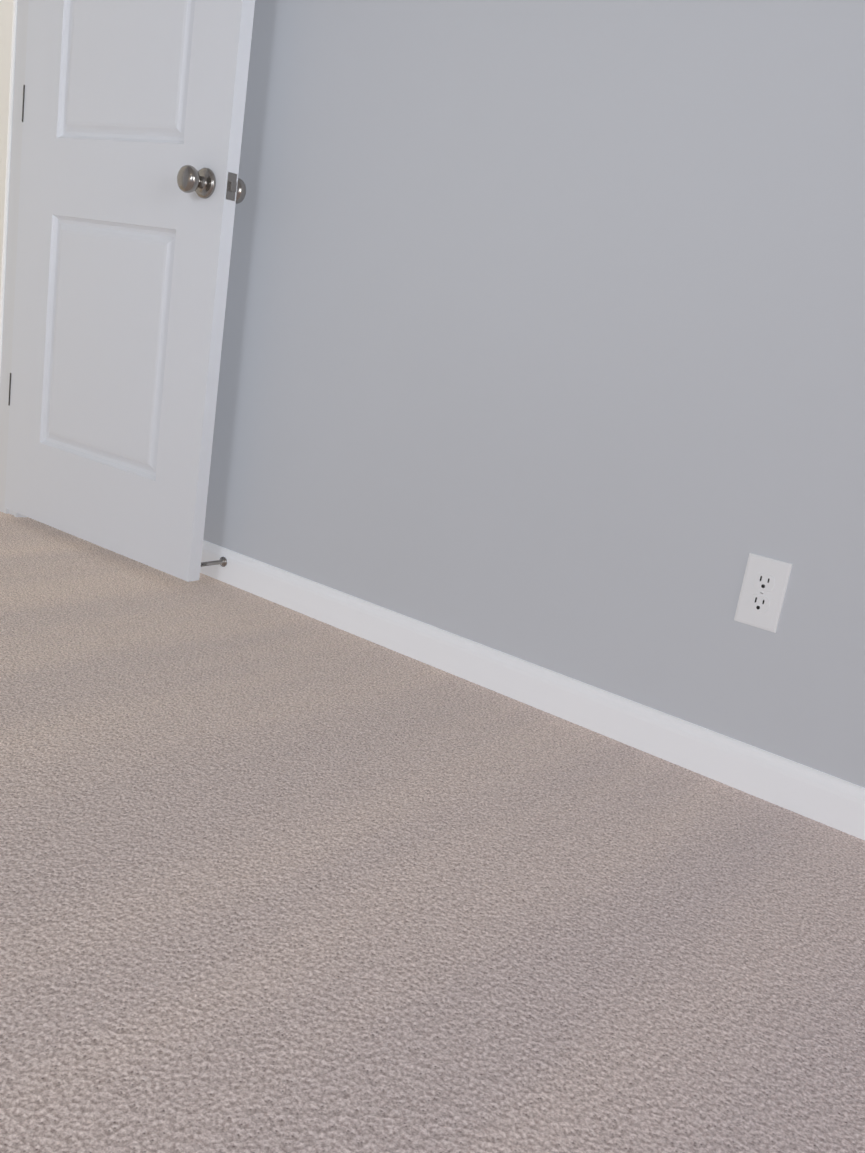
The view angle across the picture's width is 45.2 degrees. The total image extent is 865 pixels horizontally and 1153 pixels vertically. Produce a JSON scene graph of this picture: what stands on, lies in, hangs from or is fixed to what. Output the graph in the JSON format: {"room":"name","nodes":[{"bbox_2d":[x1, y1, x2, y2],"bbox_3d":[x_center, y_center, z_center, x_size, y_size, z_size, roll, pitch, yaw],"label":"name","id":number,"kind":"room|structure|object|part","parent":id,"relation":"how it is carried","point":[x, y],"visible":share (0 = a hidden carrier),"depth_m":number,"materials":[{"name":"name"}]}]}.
{"room":"empty bedroom","nodes":[
{"label":"empty bedroom","id":0,"kind":"room"},
{"bbox_2d":[0,0,12,293],"bbox_3d":[-1.336,-2.230,5.951,0.115,2.440,9.300,19,17,34],"label":"wall","id":1,"kind":"structure","parent":0,"point":[6,13],"depth_m":4.88,"materials":[{"name":"white paint"}]},
{"bbox_2d":[0,511,864,1152],"bbox_3d":[-1.133,0.728,-0.380,4.615,0.050,5.915,19,17,34],"label":"floor","id":2,"kind":"structure","parent":0,"point":[274,877],"depth_m":1.34,"materials":[{"name":"carpet"}]},
{"bbox_2d":[203,0,864,787],"bbox_3d":[0.825,-0.776,1.586,4.415,2.440,0.115,19,17,34],"label":"wall","id":3,"kind":"structure","parent":0,"point":[543,338],"depth_m":1.99,"materials":[{"name":"grey paint"}]},
{"bbox_2d":[201,557,226,566],"bbox_3d":[-0.567,-0.031,2.600,0.026,0.026,0.116,19,17,34],"label":"doorstop","id":4,"kind":"object","parent":3,"relation":"attached to","point":[222,561],"visible":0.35,"depth_m":2.62,"materials":[{"name":"grey metal"}]},
{"bbox_2d":[200,540,864,839],"bbox_3d":[0.550,0.340,1.867,4.260,0.083,0.020,19,17,34],"label":"baseboard","id":5,"kind":"structure","parent":3,"relation":"attached to","point":[816,795],"depth_m":2.04,"materials":[{"name":"white paint"}]},
{"bbox_2d":[734,553,791,632],"bbox_3d":[0.575,0.029,1.812,0.076,0.124,0.007,19,17,34],"label":"duplex electrical outlet","id":6,"kind":"object","parent":3,"relation":"attached to","point":[763,591],"visible":1,"depth_m":1.81,"materials":[{"name":"white plastic"}]},
{"bbox_3d":[-2.644,-1.073,0.666,0.115,2.440,5.715,19,17,34],"label":"wall","id":7,"kind":"structure","parent":0,"visible":0},
{"bbox_2d":[0,0,28,516],"bbox_3d":[-1.317,-1.154,2.457,0.149,2.105,0.869,19,17,34],"label":"door frame","id":8,"kind":"structure","parent":7,"relation":"attached to","point":[15,169],"depth_m":2.83,"materials":[{"name":"white paint"}]},
{"bbox_2d":[5,0,254,581],"bbox_3d":[-0.758,-1.066,2.507,0.840,2.016,0.053,18,17,33],"label":"door leaf","id":9,"kind":"structure","parent":7,"relation":"in","point":[131,109],"depth_m":2.52,"materials":[{"name":"white paint"}]},
{"bbox_3d":[-1.058,-1.223,2.708,0.060,1.554,0.052,19,17,34],"label":"door hinges","id":10,"kind":"part","parent":9,"relation":"part of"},
{"bbox_2d":[177,165,245,203],"bbox_3d":[-0.477,-0.872,2.317,0.106,0.065,0.170,18,17,34],"label":"door knob","id":11,"kind":"object","parent":9,"relation":"attached to","point":[201,183],"depth_m":2.29,"materials":[{"name":"grey metal"}]}
]}

